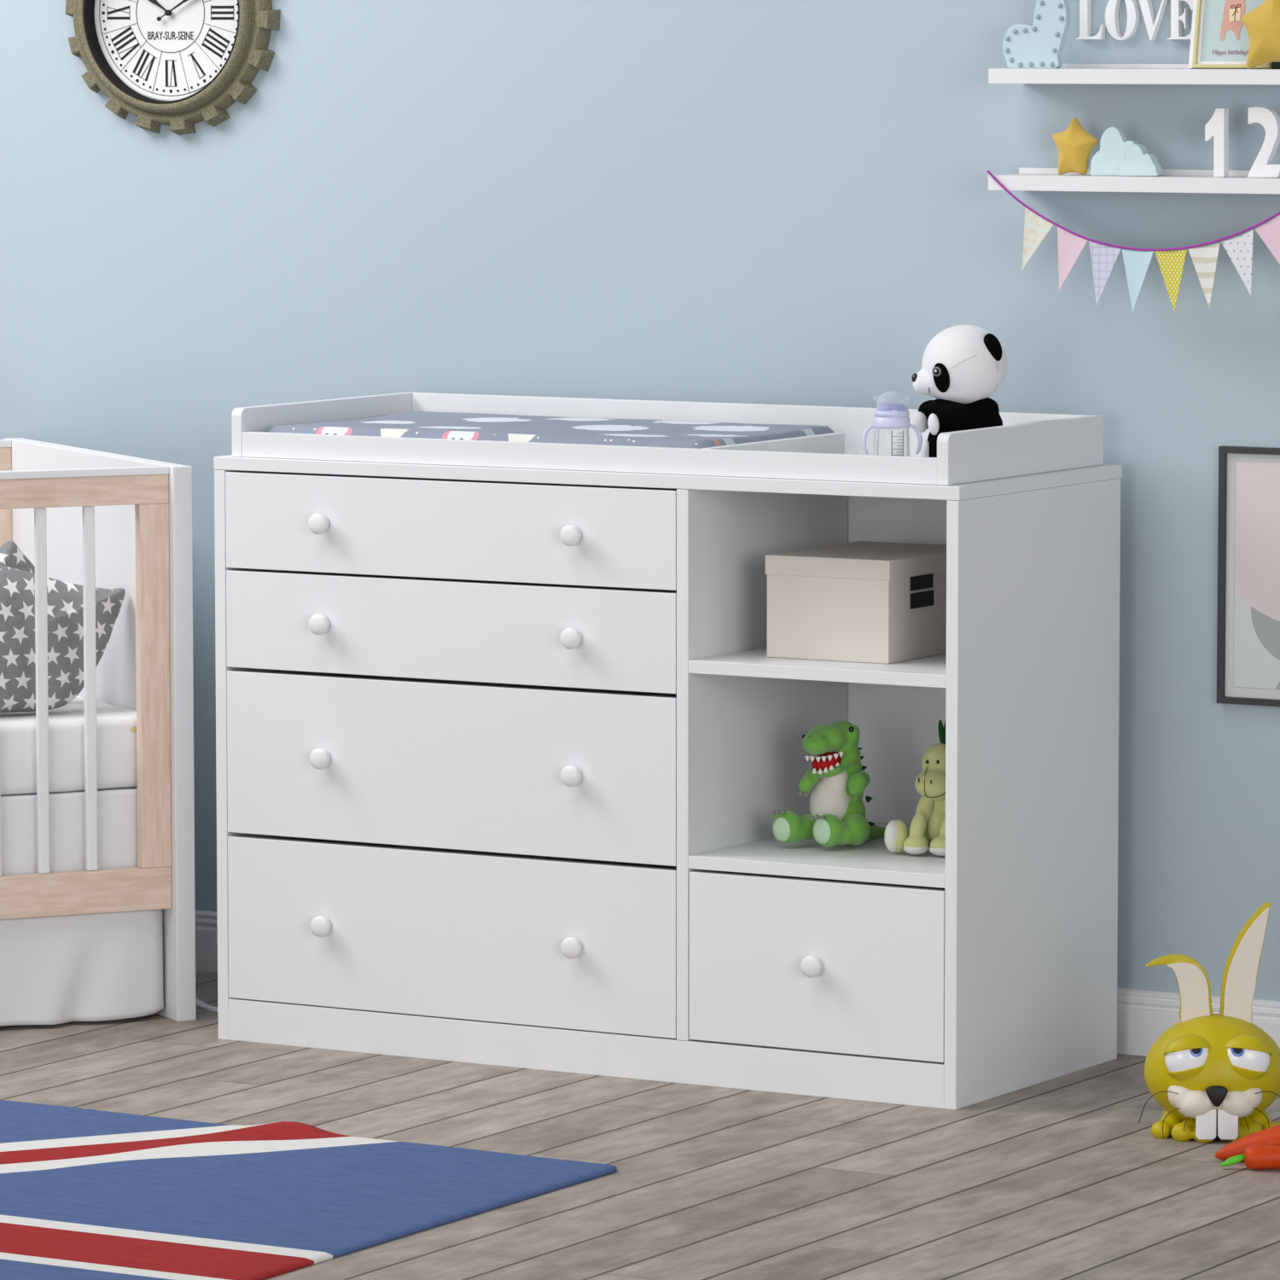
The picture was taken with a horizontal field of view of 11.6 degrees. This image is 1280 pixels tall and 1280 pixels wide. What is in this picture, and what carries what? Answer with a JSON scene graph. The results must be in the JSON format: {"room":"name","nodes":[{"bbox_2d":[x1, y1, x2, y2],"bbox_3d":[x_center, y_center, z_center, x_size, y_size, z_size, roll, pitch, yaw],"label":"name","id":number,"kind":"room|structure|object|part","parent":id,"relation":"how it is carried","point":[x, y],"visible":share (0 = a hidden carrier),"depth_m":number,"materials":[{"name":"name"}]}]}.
{"room":"children's room","nodes":[
{"label":"children's room","id":0,"kind":"room"},
{"bbox_2d":[0,0,1279,1000],"bbox_3d":[1.075,-0.740,8.723,11.000,2.700,0.100,3,6,30],"label":"wall","id":1,"kind":"structure","parent":0,"point":[788,202],"depth_m":9.27,"materials":[{"name":"blue paint"}]},
{"bbox_2d":[65,0,280,134],"bbox_3d":[-0.723,-0.959,9.677,0.390,0.373,0.039,3,6,30],"label":"wall clock","id":2,"kind":"object","parent":1,"relation":"attached to","point":[178,64],"visible":1,"depth_m":9.68,"materials":[{"name":"metal"}]},
{"bbox_2d":[195,909,1279,1056],"bbox_3d":[1.046,0.562,8.799,11.000,0.092,0.016,3,6,30],"label":"baseboard","id":3,"kind":"structure","parent":1,"relation":"attached to","point":[1143,1015],"depth_m":8.99,"materials":[{"name":"white wood"}]},
{"bbox_2d":[1076,0,1105,39],"bbox_3d":[0.635,-0.878,8.902,0.041,0.065,0.013,3,6,30],"label":"letter","id":4,"kind":"object","parent":1,"relation":"attached to","point":[1085,5],"visible":1,"depth_m":8.90,"materials":[{"name":"white wood"}]},
{"bbox_2d":[1105,0,1140,40],"bbox_3d":[0.677,-0.875,8.878,0.048,0.066,0.013,3,6,30],"label":"letter","id":5,"kind":"object","parent":1,"relation":"attached to","point":[1113,6],"visible":1,"depth_m":8.88,"materials":[{"name":"white wood"}]},
{"bbox_2d":[988,167,1279,194],"bbox_3d":[0.751,-0.638,8.803,0.545,0.030,0.106,3,6,30],"label":"wall shelf","id":6,"kind":"object","parent":1,"relation":"attached to","point":[1027,179],"visible":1,"depth_m":8.80,"materials":[{"name":"white wood"}]},
{"bbox_2d":[1052,116,1098,174],"bbox_3d":[0.610,-0.693,8.876,0.072,0.081,0.034,3,6,30],"label":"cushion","id":7,"kind":"object","parent":6,"relation":"on","point":[1074,144],"visible":1,"depth_m":8.86,"materials":[{"name":"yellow fabric"}]},
{"bbox_2d":[1089,127,1163,175],"bbox_3d":[0.678,-0.682,8.830,0.109,0.068,0.019,3,6,30],"label":"ornament","id":8,"kind":"object","parent":6,"relation":"on","point":[1117,155],"visible":1,"depth_m":8.83,"materials":[{"name":"teal paint"}]},
{"bbox_2d":[986,170,1279,312],"bbox_3d":[0.718,-0.555,8.763,0.534,0.204,0.004,3,6,30],"label":"bunting","id":9,"kind":"object","parent":6,"relation":"hanging from","point":[1171,262],"visible":1,"depth_m":8.78,"materials":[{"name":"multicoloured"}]},
{"bbox_3d":[0.718,-0.597,8.759,0.534,0.118,0.003,3,6,30],"label":"cord","id":10,"kind":"part","parent":9,"relation":"part of","materials":[{"name":"purple fabric"}]},
{"bbox_3d":[0.775,-0.653,8.843,0.544,0.008,0.011,3,6,30],"label":"rail","id":11,"kind":"part","parent":6,"relation":"part of","materials":[{"name":"white wood"}]},
{"bbox_2d":[1204,108,1228,177],"bbox_3d":[0.798,-0.688,8.755,0.030,0.095,0.016,3,6,30],"label":"number","id":12,"kind":"object","parent":6,"relation":"on","point":[1217,129],"visible":1,"depth_m":8.75,"materials":[{"name":"white paint"}]},
{"bbox_2d":[1247,106,1279,177],"bbox_3d":[0.864,-0.686,8.717,0.052,0.097,0.016,3,6,30],"label":"number","id":13,"kind":"object","parent":6,"relation":"on","point":[1268,118],"visible":1,"depth_m":8.71,"materials":[{"name":"white paint"}]},
{"bbox_2d":[988,64,1279,84],"bbox_3d":[0.751,-0.786,8.789,0.545,0.028,0.106,3,6,30],"label":"wall shelf","id":14,"kind":"object","parent":1,"relation":"attached to","point":[1067,73],"visible":1,"depth_m":8.78,"materials":[{"name":"white wood"}]},
{"bbox_2d":[1002,0,1070,68],"bbox_3d":[0.556,-0.859,8.875,0.100,0.113,0.018,3,6,30],"label":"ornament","id":15,"kind":"object","parent":14,"relation":"on","point":[1041,44],"visible":1,"depth_m":8.87,"materials":[{"name":"blue paint"}]},
{"bbox_3d":[0.775,-0.800,8.828,0.544,0.006,0.011,3,6,30],"label":"rail","id":16,"kind":"part","parent":14,"relation":"part of","materials":[{"name":"white wood"}]},
{"bbox_2d":[1188,0,1271,69],"bbox_3d":[0.823,-0.868,8.750,0.124,0.158,0.040,3,6,30],"label":"framed picture","id":17,"kind":"object","parent":14,"relation":"on","point":[1219,39],"visible":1,"depth_m":8.76,"materials":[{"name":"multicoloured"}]},
{"bbox_2d":[1220,0,1245,40],"bbox_3d":[0.821,-0.873,8.749,0.035,0.089,0.014,3,6,30],"label":"print","id":18,"kind":"object","parent":17,"relation":"attached to","point":[1232,28],"depth_m":8.75,"materials":[{"name":"pink paper"}]},
{"bbox_2d":[1229,6,1240,21],"bbox_3d":[0.823,-0.865,8.747,0.017,0.020,0.004,3,6,29],"label":"gift","id":19,"kind":"object","parent":17,"relation":"on","point":[1235,12],"depth_m":8.75,"materials":[{"name":"beige paper"}]},
{"bbox_2d":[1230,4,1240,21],"bbox_3d":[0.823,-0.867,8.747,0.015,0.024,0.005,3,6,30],"label":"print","id":20,"kind":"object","parent":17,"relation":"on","point":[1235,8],"depth_m":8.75,"materials":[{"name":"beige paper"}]},
{"bbox_2d":[1241,0,1279,69],"bbox_3d":[0.875,-0.846,8.674,0.110,0.126,0.044,3,6,30],"label":"cushion","id":21,"kind":"object","parent":14,"relation":"on","point":[1261,24],"visible":1,"depth_m":8.67,"materials":[{"name":"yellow fabric"}]},
{"bbox_2d":[1271,62,1279,69],"bbox_3d":[0.906,-0.793,8.711,0.075,0.012,0.030,3,6,30],"label":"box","id":22,"kind":"object","parent":14,"relation":"on","point":[1274,65],"visible":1,"depth_m":8.71,"materials":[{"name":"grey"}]},
{"bbox_2d":[1139,0,1168,40],"bbox_3d":[0.720,-0.872,8.853,0.052,0.065,0.013,3,6,30],"label":"letter","id":23,"kind":"object","parent":1,"relation":"attached to","point":[1152,24],"visible":1,"depth_m":8.85,"materials":[{"name":"white wood"}]},
{"bbox_2d":[1166,0,1193,39],"bbox_3d":[0.757,-0.871,8.831,0.043,0.064,0.013,3,6,30],"label":"letter","id":24,"kind":"object","parent":1,"relation":"attached to","point":[1178,18],"visible":1,"depth_m":8.83,"materials":[{"name":"white wood"}]},
{"bbox_2d":[1216,445,1279,706],"bbox_3d":[0.943,-0.085,8.798,0.300,0.361,0.014,3,6,30],"label":"wall picture","id":25,"kind":"object","parent":1,"relation":"attached to","point":[1248,620],"visible":1,"depth_m":8.85,"materials":[{"name":"grey"}]},
{"bbox_2d":[1233,460,1279,689],"bbox_3d":[0.943,-0.086,8.798,0.256,0.318,0.001,3,6,30],"label":"print","id":26,"kind":"object","parent":25,"relation":"attached to","point":[1256,484],"depth_m":8.85},
{"bbox_2d":[0,971,1279,1279],"bbox_3d":[-1.462,1.046,4.537,11.000,0.050,10.152,3,6,30],"label":"floor","id":27,"kind":"structure","parent":0,"point":[1061,1178],"depth_m":8.13,"materials":[{"name":"wood"}]},
{"bbox_2d":[0,437,196,1021],"bbox_3d":[-1.341,0.147,9.340,1.180,0.817,0.720,-3,6,-26],"label":"crib","id":28,"kind":"object","parent":27,"relation":"on","point":[90,519],"visible":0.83,"depth_m":9.25,"materials":[{"name":"white wood"}]},
{"bbox_3d":[-1.486,-0.256,9.603,1.119,0.043,0.020,-3,6,-26],"label":"rail","id":29,"kind":"part","parent":28,"relation":"part of","materials":[{"name":"brown wood"}]},
{"bbox_2d":[0,695,138,875],"bbox_3d":[-1.341,0.231,9.348,1.112,0.252,0.635,-3,6,-26],"label":"mattress","id":30,"kind":"object","parent":28,"relation":"in","point":[116,726],"visible":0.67,"depth_m":9.24,"materials":[{"name":"white fabric"}]},
{"bbox_2d":[0,540,34,573],"bbox_3d":[-1.025,-0.022,9.395,0.340,0.243,0.088,-3,6,-26],"label":"pillow","id":31,"kind":"object","parent":30,"relation":"on","point":[11,555],"visible":0.23,"depth_m":9.43,"materials":[{"name":"grey fabric"}]},
{"bbox_2d":[0,565,125,712],"bbox_3d":[-0.979,-0.002,9.280,0.487,0.218,0.125,-3,6,-26],"label":"pillow","id":32,"kind":"object","parent":30,"relation":"on","point":[65,602],"visible":0.86,"depth_m":9.29,"materials":[{"name":"grey fabric"}]},
{"bbox_2d":[0,908,163,1025],"bbox_3d":[-1.186,0.496,9.082,1.080,0.160,0.027,-3,6,-26],"label":"valance","id":33,"kind":"object","parent":28,"relation":"hanging from","point":[57,969],"visible":1,"depth_m":9.26,"materials":[{"name":"white fabric"}]},
{"bbox_3d":[-1.196,-0.198,9.004,1.119,0.043,0.020,-3,6,-26],"label":"rail","id":34,"kind":"part","parent":28,"relation":"part of","materials":[{"name":"brown wood"}]},
{"bbox_3d":[-1.196,0.387,9.060,1.119,0.062,0.020,-3,6,-26],"label":"rail","id":35,"kind":"part","parent":28,"relation":"part of","materials":[{"name":"brown wood"}]},
{"bbox_2d":[195,997,217,1012],"bbox_3d":[-0.643,0.544,9.456,0.066,0.004,0.265,-4,7,-38],"label":"cable","id":36,"kind":"object","parent":27,"relation":"on","point":[199,1003],"visible":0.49,"depth_m":9.42,"materials":[{"name":"white plastic"}]},
{"bbox_2d":[0,1099,616,1279],"bbox_3d":[-1.040,0.699,7.774,1.440,0.019,1.598,3,6,30],"label":"rug","id":37,"kind":"object","parent":27,"relation":"on","point":[85,1194],"visible":1,"depth_m":7.91,"materials":[{"name":"blue carpet"}]},
{"bbox_2d":[213,454,1122,1110],"bbox_3d":[0.027,0.166,9.000,1.202,0.843,0.518,3,6,30],"label":"dresser","id":38,"kind":"object","parent":27,"relation":"on","point":[505,757],"visible":0.98,"depth_m":8.82,"materials":[{"name":"white paint"}]},
{"bbox_3d":[-0.477,0.146,9.308,0.018,0.824,0.494,3,6,30],"label":"panel","id":39,"kind":"part","parent":38,"relation":"part of","materials":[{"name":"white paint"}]},
{"bbox_3d":[-0.454,-0.165,8.963,0.030,0.030,0.024,3,6,30],"label":"knob","id":40,"kind":"part","parent":38,"relation":"part of","materials":[{"name":"white plastic"}]},
{"bbox_3d":[-0.454,-0.023,8.976,0.030,0.030,0.024,3,6,30],"label":"knob","id":41,"kind":"part","parent":38,"relation":"part of","materials":[{"name":"white plastic"}]},
{"bbox_3d":[-0.453,0.169,8.995,0.030,0.030,0.024,3,6,30],"label":"knob","id":42,"kind":"part","parent":38,"relation":"part of","materials":[{"name":"white plastic"}]},
{"bbox_3d":[-0.453,0.408,9.018,0.030,0.030,0.024,3,6,30],"label":"knob","id":43,"kind":"part","parent":38,"relation":"part of","materials":[{"name":"white plastic"}]},
{"bbox_3d":[-0.268,-0.155,8.878,0.744,0.137,0.017,3,6,30],"label":"drawer","id":44,"kind":"part","parent":38,"relation":"part of","materials":[{"name":"white paint"}]},
{"bbox_3d":[-0.268,-0.013,8.892,0.744,0.139,0.017,3,6,30],"label":"drawer","id":45,"kind":"part","parent":38,"relation":"part of","materials":[{"name":"white paint"}]},
{"bbox_3d":[-0.268,0.178,8.910,0.744,0.233,0.017,3,6,30],"label":"drawer","id":46,"kind":"part","parent":38,"relation":"part of","materials":[{"name":"white paint"}]},
{"bbox_3d":[-0.268,0.416,8.933,0.744,0.234,0.017,3,6,30],"label":"drawer","id":47,"kind":"part","parent":38,"relation":"part of","materials":[{"name":"white paint"}]},
{"bbox_3d":[-0.094,-0.145,8.753,0.030,0.030,0.024,3,6,30],"label":"knob","id":48,"kind":"part","parent":38,"relation":"part of","materials":[{"name":"white plastic"}]},
{"bbox_3d":[-0.094,-0.003,8.767,0.030,0.030,0.024,3,6,30],"label":"knob","id":49,"kind":"part","parent":38,"relation":"part of","materials":[{"name":"white plastic"}]},
{"bbox_3d":[-0.094,0.428,8.809,0.030,0.030,0.024,3,6,30],"label":"knob","id":50,"kind":"part","parent":38,"relation":"part of","materials":[{"name":"white plastic"}]},
{"bbox_3d":[-0.094,0.189,8.785,0.030,0.030,0.024,3,6,30],"label":"knob","id":51,"kind":"part","parent":38,"relation":"part of","materials":[{"name":"white plastic"}]},
{"bbox_2d":[231,391,1103,485],"bbox_3d":[0.033,-0.289,8.966,1.156,0.069,0.470,3,6,30],"label":"tray","id":52,"kind":"object","parent":38,"relation":"on","point":[1025,444],"visible":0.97,"depth_m":8.87,"materials":[{"name":"white paint"}]},
{"bbox_3d":[-0.459,-0.316,9.252,0.017,0.069,0.470,3,6,30],"label":"panel","id":53,"kind":"part","parent":52,"relation":"part of","materials":[{"name":"white paint"}]},
{"bbox_2d":[267,411,834,448],"bbox_3d":[-0.128,-0.285,9.048,0.731,0.044,0.410,3,6,30],"label":"changing pad","id":54,"kind":"object","parent":52,"relation":"in","point":[414,424],"visible":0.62,"depth_m":8.99,"materials":[{"name":"fabric"}]},
{"bbox_3d":[-0.082,-0.253,8.773,1.121,0.036,0.016,3,6,30],"label":"rail","id":55,"kind":"part","parent":52,"relation":"part of","materials":[{"name":"white paint"}]},
{"bbox_3d":[0.147,-0.308,9.161,1.121,0.069,0.014,3,6,30],"label":"panel","id":56,"kind":"part","parent":52,"relation":"part of","materials":[{"name":"white paint"}]},
{"bbox_3d":[0.524,-0.262,8.680,0.018,0.069,0.470,3,6,30],"label":"panel","id":57,"kind":"part","parent":52,"relation":"part of","materials":[{"name":"white paint"}]},
{"bbox_3d":[0.033,-0.245,8.970,1.202,0.018,0.496,3,6,30],"label":"panel","id":58,"kind":"part","parent":38,"relation":"part of","materials":[{"name":"white paint"}]},
{"bbox_3d":[0.174,0.154,8.906,0.018,0.764,0.460,3,6,30],"label":"divider panel","id":59,"kind":"part","parent":38,"relation":"part of","materials":[{"name":"white paint"}]},
{"bbox_3d":[0.235,0.444,8.617,0.030,0.030,0.024,3,6,30],"label":"knob","id":60,"kind":"part","parent":38,"relation":"part of","materials":[{"name":"white plastic"}]},
{"bbox_2d":[688,821,945,888],"bbox_3d":[0.355,0.297,8.814,0.398,0.018,0.461,3,6,30],"label":"shelf","id":61,"kind":"object","parent":38,"relation":"attached to","point":[729,857],"depth_m":8.68,"materials":[{"name":"white paint"}]},
{"bbox_2d":[688,646,946,687],"bbox_3d":[0.355,0.027,8.788,0.398,0.018,0.461,3,6,30],"label":"shelf","id":62,"kind":"object","parent":38,"relation":"attached to","point":[708,666],"depth_m":8.64,"materials":[{"name":"white paint"}]},
{"bbox_3d":[0.243,0.444,8.636,0.396,0.233,0.017,3,6,30],"label":"drawer","id":63,"kind":"part","parent":38,"relation":"part of","materials":[{"name":"white paint"}]},
{"bbox_2d":[771,720,885,847],"bbox_3d":[0.282,0.200,8.812,0.213,0.174,0.102,-3,6,-32],"label":"dinosaur","id":64,"kind":"object","parent":38,"relation":"on","point":[837,808],"visible":0.99,"depth_m":8.79,"materials":[{"name":"green"}]},
{"bbox_3d":[0.221,0.259,8.806,0.080,0.046,0.045,-5,8,-43],"label":"leg","id":65,"kind":"part","parent":64,"relation":"part of","materials":[{"name":"green fabric"}]},
{"bbox_3d":[0.235,0.197,8.807,0.032,0.033,0.020,-5,8,-44],"label":"arm","id":66,"kind":"part","parent":64,"relation":"part of"},
{"bbox_3d":[0.283,0.263,8.785,0.051,0.047,0.096,5,8,45],"label":"leg","id":67,"kind":"part","parent":64,"relation":"part of","materials":[{"name":"green fabric"}]},
{"bbox_3d":[0.307,0.200,8.798,0.025,0.032,0.044,3,6,29],"label":"arm","id":68,"kind":"part","parent":64,"relation":"part of"},
{"bbox_2d":[765,541,946,663],"bbox_3d":[0.325,-0.054,8.791,0.195,0.142,0.274,3,6,30],"label":"storage box","id":69,"kind":"object","parent":38,"relation":"on","point":[866,602],"visible":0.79,"depth_m":8.68,"materials":[{"name":"beige cardboard"}]},
{"bbox_3d":[0.325,-0.111,8.786,0.194,0.027,0.274,3,6,30],"label":"lid","id":70,"kind":"part","parent":69,"relation":"part of","materials":[{"name":"beige cardboard"}]},
{"bbox_2d":[861,391,922,456],"bbox_3d":[0.344,-0.282,8.641,0.062,0.115,0.060,-5,8,-43],"label":"baby bottle","id":71,"kind":"object","parent":38,"relation":"on","point":[889,416],"visible":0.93,"depth_m":8.63,"materials":[{"name":"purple plastic"}]},
{"bbox_3d":[0.312,-0.274,8.643,0.020,0.042,0.007,-1,6,-14],"label":"handle","id":72,"kind":"part","parent":71,"relation":"part of","materials":[{"name":"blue plastic"}]},
{"bbox_3d":[0.376,-0.274,8.643,0.020,0.042,0.007,1,6,14],"label":"handle","id":73,"kind":"part","parent":71,"relation":"part of","materials":[{"name":"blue plastic"}]},
{"bbox_3d":[0.144,0.146,9.200,1.164,0.804,0.012,3,6,30],"label":"panel","id":74,"kind":"part","parent":38,"relation":"part of","materials":[{"name":"white paint"}]},
{"bbox_2d":[884,720,945,855],"bbox_3d":[0.408,0.203,8.722,0.124,0.183,0.095,3,6,28],"label":"dinosaur","id":75,"kind":"object","parent":38,"relation":"on","point":[927,829],"visible":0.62,"depth_m":8.71,"materials":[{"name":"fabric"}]},
{"bbox_3d":[0.373,0.270,8.739,0.067,0.046,0.037,-3,6,-26],"label":"leg","id":76,"kind":"part","parent":75,"relation":"part of","materials":[{"name":"fabric"}]},
{"bbox_3d":[0.383,0.251,8.716,0.034,0.085,0.052,2,6,22],"label":"arm","id":77,"kind":"part","parent":75,"relation":"part of"},
{"bbox_3d":[0.422,0.253,8.711,0.036,0.084,0.066,2,6,19],"label":"arm","id":78,"kind":"part","parent":75,"relation":"part of"},
{"bbox_2d":[911,325,1007,457],"bbox_3d":[0.440,-0.333,8.729,0.133,0.203,0.119,0,6,0],"label":"plush panda","id":79,"kind":"object","parent":38,"relation":"on","point":[963,365],"visible":0.79,"depth_m":8.69,"materials":[{"name":"black"}]},
{"bbox_3d":[0.404,-0.311,8.728,0.046,0.040,0.038,0,6,0],"label":"arm","id":80,"kind":"part","parent":79,"relation":"part of","materials":[{"name":"black"}]},
{"bbox_3d":[0.422,-0.255,8.698,0.061,0.044,0.037,0,6,0],"label":"leg","id":81,"kind":"part","parent":79,"relation":"part of","materials":[{"name":"black fabric"}]},
{"bbox_3d":[0.431,-0.307,8.697,0.056,0.036,0.034,0,6,0],"label":"arm","id":82,"kind":"part","parent":79,"relation":"part of","materials":[{"name":"black"}]},
{"bbox_3d":[0.543,0.203,8.714,0.018,0.824,0.494,3,6,30],"label":"panel","id":83,"kind":"part","parent":38,"relation":"part of","materials":[{"name":"white paint"}]},
{"bbox_2d":[1139,901,1279,1142],"bbox_3d":[0.763,0.502,8.334,0.197,0.312,0.172,1,6,11],"label":"rabbit","id":84,"kind":"object","parent":27,"relation":"on","point":[1210,1073],"visible":0.98,"depth_m":8.30},
{"bbox_2d":[1214,1124,1279,1162],"bbox_3d":[0.824,0.647,8.149,0.167,0.056,0.052,0,6,2],"label":"carrot","id":85,"kind":"object","parent":27,"relation":"on","point":[1271,1136],"visible":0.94,"depth_m":8.14,"materials":[{"name":"orange plastic"}]},
{"bbox_2d":[1220,1144,1279,1169],"bbox_3d":[0.817,0.661,8.086,0.151,0.032,0.032,0,6,0],"label":"carrot","id":86,"kind":"object","parent":27,"relation":"on","point":[1256,1156],"visible":1,"depth_m":8.07,"materials":[{"name":"orange plastic"}]}
]}

